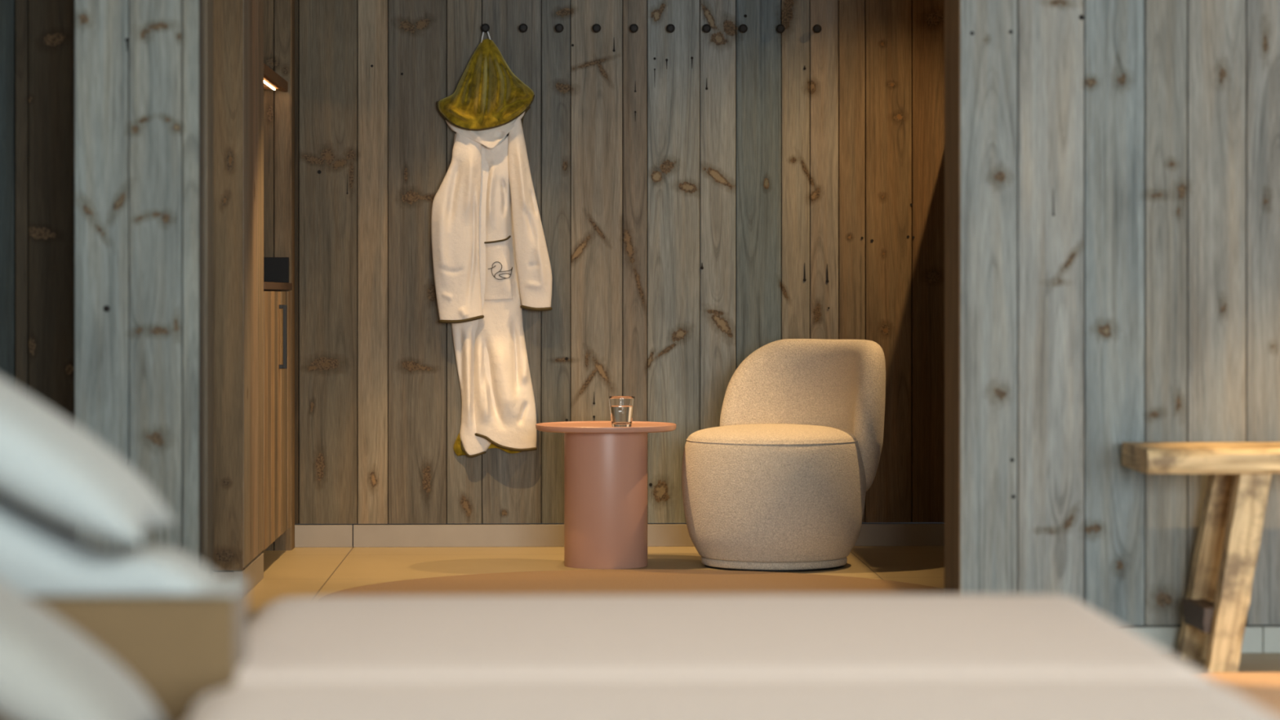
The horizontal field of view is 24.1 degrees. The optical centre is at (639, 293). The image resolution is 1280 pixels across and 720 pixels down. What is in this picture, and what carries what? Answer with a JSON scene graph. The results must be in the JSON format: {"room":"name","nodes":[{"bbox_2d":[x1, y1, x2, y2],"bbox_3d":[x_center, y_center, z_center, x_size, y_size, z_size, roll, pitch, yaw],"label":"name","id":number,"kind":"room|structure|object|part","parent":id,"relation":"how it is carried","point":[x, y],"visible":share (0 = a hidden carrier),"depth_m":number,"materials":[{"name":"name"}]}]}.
{"room":"spa relaxation room","nodes":[
{"label":"spa relaxation room","id":0,"kind":"room"},
{"bbox_2d":[0,0,74,536],"bbox_3d":[-2.356,-0.363,8.409,1.683,2.415,0.049,0,0,-2],"label":"wall","id":1,"kind":"structure","parent":0,"point":[37,37],"depth_m":8.40,"materials":[{"name":"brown wood"}]},
{"bbox_2d":[74,0,201,561],"bbox_3d":[-1.287,-0.357,7.689,0.319,2.428,0.050,0,0,-2],"label":"wall","id":2,"kind":"structure","parent":0,"point":[136,62],"depth_m":7.67,"materials":[{"name":"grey wood"}]},
{"bbox_2d":[199,0,213,569],"bbox_3d":[-1.150,-0.357,7.821,0.042,2.428,0.298,0,0,-2],"label":"wall","id":3,"kind":"structure","parent":0,"point":[206,5],"depth_m":7.84,"materials":[{"name":"brown wood"}]},
{"bbox_2d":[213,0,244,570],"bbox_3d":[-1.361,-0.363,9.158,0.303,2.415,0.049,0,0,-2],"label":"wall","id":4,"kind":"structure","parent":0,"point":[228,15],"depth_m":9.14,"materials":[{"name":"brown wood"}]},
{"bbox_2d":[243,0,294,568],"bbox_3d":[-1.258,-0.321,10.053,0.048,2.500,1.828,0,0,-2],"label":"wall","id":5,"kind":"structure","parent":0,"point":[253,10],"depth_m":9.50,"materials":[{"name":"brown wood"}]},
{"bbox_2d":[263,62,288,92],"bbox_3d":[-1.544,-0.745,10.305,0.576,0.036,1.042,0,0,-2],"label":"wall shelf","id":6,"kind":"object","parent":5,"relation":"attached to","point":[272,80],"visible":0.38,"depth_m":10.45,"materials":[{"name":"brown wood"}]},
{"bbox_2d":[263,0,290,550],"bbox_3d":[-1.570,-0.321,10.849,0.616,2.500,0.042,0,0,-2],"label":"wall","id":7,"kind":"structure","parent":0,"point":[277,13],"depth_m":10.84,"materials":[{"name":"brown wood"}]},
{"bbox_2d":[294,0,944,524],"bbox_3d":[0.121,-0.364,11.031,2.852,2.414,0.050,0,0,-2],"label":"wall","id":8,"kind":"structure","parent":0,"point":[705,201],"depth_m":11.00,"materials":[{"name":"brown wood"}]},
{"bbox_2d":[480,23,489,32],"bbox_3d":[-0.565,-0.969,10.966,0.032,0.032,0.048,0,0,-2],"label":"peg","id":9,"kind":"object","parent":8,"relation":"attached to","point":[485,28],"visible":1,"depth_m":10.94,"materials":[{"name":"black paint"}]},
{"bbox_2d":[431,31,551,457],"bbox_3d":[-0.538,-0.187,10.907,0.446,1.574,0.186,0,0,-2],"label":"bathrobe","id":10,"kind":"object","parent":9,"relation":"hanging from","point":[491,259],"visible":1,"depth_m":10.90,"materials":[{"name":"white fabric"}]},
{"bbox_2d":[436,38,534,130],"bbox_3d":[-0.560,-0.760,10.893,0.358,0.342,0.150,0,0,-2],"label":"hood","id":11,"kind":"object","parent":10,"relation":"attached to","point":[488,95],"depth_m":10.88,"materials":[{"name":"yellow fabric"}]},
{"bbox_3d":[-0.492,-0.024,10.939,0.230,1.196,0.109,0,0,-2],"label":"panel","id":12,"kind":"part","parent":10,"relation":"part of","materials":[{"name":"beige fabric"}]},
{"bbox_2d":[519,23,527,32],"bbox_3d":[-0.426,-0.969,10.970,0.032,0.032,0.048,0,0,-2],"label":"peg","id":13,"kind":"object","parent":8,"relation":"attached to","point":[523,27],"visible":1,"depth_m":10.95,"materials":[{"name":"black paint"}]},
{"bbox_2d":[555,23,564,32],"bbox_3d":[-0.295,-0.969,10.974,0.032,0.032,0.048,0,0,-2],"label":"peg","id":14,"kind":"object","parent":8,"relation":"attached to","point":[559,28],"visible":1,"depth_m":10.95,"materials":[{"name":"black paint"}]},
{"bbox_2d":[592,23,600,32],"bbox_3d":[-0.159,-0.969,10.978,0.032,0.032,0.048,0,0,-2],"label":"peg","id":15,"kind":"object","parent":8,"relation":"attached to","point":[596,28],"visible":1,"depth_m":10.96,"materials":[{"name":"black paint"}]},
{"bbox_2d":[294,523,944,547],"bbox_3d":[0.172,0.888,11.023,2.953,0.082,0.034,0,0,-2],"label":"baseboard","id":16,"kind":"structure","parent":8,"relation":"attached to","point":[671,535],"depth_m":10.98,"materials":[{"name":"tile"}]},
{"bbox_2d":[629,23,638,32],"bbox_3d":[-0.022,-0.969,10.982,0.032,0.032,0.048,0,0,-2],"label":"peg","id":17,"kind":"object","parent":8,"relation":"attached to","point":[633,28],"visible":1,"depth_m":10.96,"materials":[{"name":"black paint"}]},
{"bbox_2d":[666,23,675,32],"bbox_3d":[0.112,-0.969,10.986,0.032,0.032,0.048,0,0,-2],"label":"peg","id":18,"kind":"object","parent":8,"relation":"attached to","point":[670,28],"visible":1,"depth_m":10.96,"materials":[{"name":"black paint"}]},
{"bbox_2d":[702,24,711,32],"bbox_3d":[0.243,-0.969,10.990,0.032,0.032,0.048,0,0,-2],"label":"peg","id":19,"kind":"object","parent":8,"relation":"attached to","point":[706,28],"visible":1,"depth_m":10.97,"materials":[{"name":"black paint"}]},
{"bbox_2d":[738,24,747,32],"bbox_3d":[0.378,-0.969,10.993,0.032,0.032,0.048,0,0,-2],"label":"peg","id":20,"kind":"object","parent":8,"relation":"attached to","point":[743,28],"visible":1,"depth_m":10.97,"materials":[{"name":"black paint"}]},
{"bbox_2d":[776,24,784,32],"bbox_3d":[0.514,-0.969,10.997,0.032,0.032,0.048,0,0,-2],"label":"peg","id":21,"kind":"object","parent":8,"relation":"attached to","point":[780,28],"visible":1,"depth_m":10.97,"materials":[{"name":"black paint"}]},
{"bbox_2d":[813,24,821,33],"bbox_3d":[0.649,-0.969,11.001,0.032,0.032,0.048,0,0,-2],"label":"peg","id":22,"kind":"object","parent":8,"relation":"attached to","point":[817,28],"visible":1,"depth_m":10.98,"materials":[{"name":"black paint"}]},
{"bbox_2d":[246,546,1279,672],"bbox_3d":[0.183,0.979,4.037,7.000,0.100,14.060,0,0,-2],"label":"floor","id":23,"kind":"structure","parent":0,"point":[297,571],"depth_m":10.22,"materials":[{"name":"tile"}]},
{"bbox_2d":[261,257,292,552],"bbox_3d":[-1.529,0.400,10.306,0.626,1.059,1.043,0,0,-2],"label":"base cabinet","id":24,"kind":"object","parent":23,"relation":"on","point":[277,304],"visible":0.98,"depth_m":10.30,"materials":[{"name":"brown wood"}]},
{"bbox_2d":[263,281,292,289],"bbox_3d":[-1.541,-0.025,10.305,0.602,0.025,1.043,0,0,-2],"label":"countertop","id":25,"kind":"structure","parent":24,"relation":"on","point":[267,286],"depth_m":10.24,"materials":[{"name":"brown wood"}]},
{"bbox_3d":[-1.230,0.149,10.339,0.027,0.221,0.014,0,0,-2],"label":"handle","id":26,"kind":"part","parent":24,"relation":"part of","materials":[{"name":"black metal"}]},
{"bbox_2d":[535,421,676,568],"bbox_3d":[-0.116,0.688,10.241,0.480,0.483,0.480,0,0,-2],"label":"side table","id":27,"kind":"object","parent":23,"relation":"on","point":[606,465],"visible":0.95,"depth_m":10.12,"materials":[{"name":"ceramic"}]},
{"bbox_2d":[608,395,635,426],"bbox_3d":[-0.062,0.399,10.072,0.088,0.104,0.088,0,0,-2],"label":"drinking glass","id":28,"kind":"object","parent":27,"relation":"on","point":[621,407],"visible":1,"depth_m":10.04,"materials":[{"name":"clear glass"}]},
{"bbox_2d":[323,568,944,596],"bbox_3d":[0.016,0.926,9.059,1.980,0.006,1.980,0,0,-2],"label":"round rug","id":29,"kind":"object","parent":23,"relation":"on","point":[622,581],"visible":0.37,"depth_m":9.52,"materials":[{"name":"beige fabric"}]},
{"bbox_2d":[681,338,885,572],"bbox_3d":[0.491,0.544,10.278,0.697,0.769,0.698,0,0,-2],"label":"tub chair","id":30,"kind":"object","parent":23,"relation":"on","point":[788,468],"visible":1,"depth_m":10.06,"materials":[{"name":"beige fabric"}]},
{"bbox_2d":[686,423,857,444],"bbox_3d":[0.458,0.476,10.242,0.599,0.057,0.599,0,0,-2],"label":"seat cushion","id":31,"kind":"object","parent":30,"relation":"on","point":[726,433],"depth_m":10.05,"materials":[{"name":"beige fabric"}]},
{"bbox_3d":[0.458,0.699,10.242,0.629,0.398,0.629,0,0,-2],"label":"seat","id":32,"kind":"part","parent":30,"relation":"part of","materials":[{"name":"beige fabric"}]},
{"bbox_3d":[0.613,0.429,10.425,0.666,0.538,0.295,0,0,40],"label":"backrest","id":33,"kind":"part","parent":30,"relation":"part of","materials":[{"name":"beige fabric"}]},
{"bbox_2d":[1121,442,1279,672],"bbox_3d":[2.005,0.654,7.511,1.550,0.550,0.384,0,0,-2],"label":"wooden bench","id":34,"kind":"object","parent":23,"relation":"on","point":[1215,606],"visible":0.99,"depth_m":7.34,"materials":[{"name":"brown wood"}]},
{"bbox_3d":[1.450,0.683,7.617,0.165,0.492,0.100,0,0,-2],"label":"leg","id":35,"kind":"part","parent":34,"relation":"part of","materials":[{"name":"brown wood"}]},
{"bbox_3d":[1.467,0.683,7.369,0.172,0.492,0.110,0,0,-2],"label":"leg","id":36,"kind":"part","parent":34,"relation":"part of","materials":[{"name":"brown wood"}]},
{"bbox_2d":[1202,672,1279,718],"bbox_3d":[0.411,0.924,4.830,4.900,0.010,4.832,0,0,-2],"label":"area rug","id":37,"kind":"object","parent":23,"relation":"on","point":[1262,689],"visible":0.02,"depth_m":7.02,"materials":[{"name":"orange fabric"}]},
{"bbox_2d":[0,496,1279,719],"bbox_3d":[-0.420,0.530,3.619,2.378,0.778,2.460,0,0,-2],"label":"daybed","id":38,"kind":"object","parent":37,"relation":"on","point":[180,628],"visible":0.99,"depth_m":3.84,"materials":[{"name":"fabric"}]},
{"bbox_2d":[0,580,164,719],"bbox_3d":[-0.735,0.390,3.380,0.368,0.250,0.300,0,0,-2],"label":"throw pillow","id":39,"kind":"object","parent":38,"relation":"on","point":[49,670],"visible":1,"depth_m":3.28,"materials":[{"name":"grey fabric"}]},
{"bbox_2d":[0,377,176,544],"bbox_3d":[-0.835,0.175,3.873,0.430,0.278,0.340,0,0,-2],"label":"throw pillow","id":40,"kind":"object","parent":38,"relation":"on","point":[51,467],"visible":1,"depth_m":3.74,"materials":[{"name":"grey fabric"}]},
{"bbox_3d":[-1.067,0.650,3.876,1.100,0.534,0.170,0,0,-2],"label":"armrest","id":41,"kind":"part","parent":38,"relation":"part of","materials":[{"name":"brown fabric"}]},
{"bbox_2d":[187,594,1213,719],"bbox_3d":[0.071,0.566,4.334,1.356,0.176,1.060,0,0,-2],"label":"seat cushion","id":42,"kind":"object","parent":38,"relation":"on","point":[664,637],"depth_m":4.13,"materials":[{"name":"fabric"}]},
{"bbox_2d":[188,679,1279,719],"bbox_3d":[0.117,0.565,3.240,1.323,0.178,1.070,0,0,-2],"label":"seat cushion","id":43,"kind":"object","parent":38,"relation":"on","point":[955,699],"depth_m":3.51,"materials":[{"name":"fabric"}]},
{"bbox_2d":[944,0,960,594],"bbox_3d":[0.839,-0.321,7.880,0.042,2.500,0.300,0,0,-2],"label":"wall","id":44,"kind":"structure","parent":0,"point":[952,7],"depth_m":7.87,"materials":[{"name":"brown wood"}]},
{"bbox_2d":[960,0,1279,625],"bbox_3d":[1.690,-0.357,7.775,1.734,2.428,0.050,0,0,-2],"label":"wall","id":45,"kind":"structure","parent":0,"point":[1120,159],"depth_m":7.74,"materials":[{"name":"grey wood"}]},
{"bbox_3d":[2.220,-0.321,7.943,2.703,2.500,0.248,0,0,-2],"label":"wall","id":46,"kind":"structure","parent":0,"visible":0},
{"bbox_2d":[1122,625,1279,653],"bbox_3d":[2.115,0.895,7.781,2.584,0.068,0.046,0,0,-2],"label":"baseboard","id":47,"kind":"structure","parent":46,"relation":"attached to","point":[1256,638],"depth_m":7.74,"materials":[{"name":"tile"}]},
{"bbox_3d":[-1.395,-0.321,9.484,0.253,2.500,0.596,0,0,-2],"label":"wall","id":48,"kind":"structure","parent":0,"visible":0},
{"bbox_2d":[213,552,263,594],"bbox_3d":[-1.370,0.887,9.458,0.302,0.083,0.653,0,0,-2],"label":"baseboard","id":49,"kind":"structure","parent":48,"relation":"attached to","point":[253,571],"depth_m":9.38,"materials":[{"name":"tile"}]}
]}

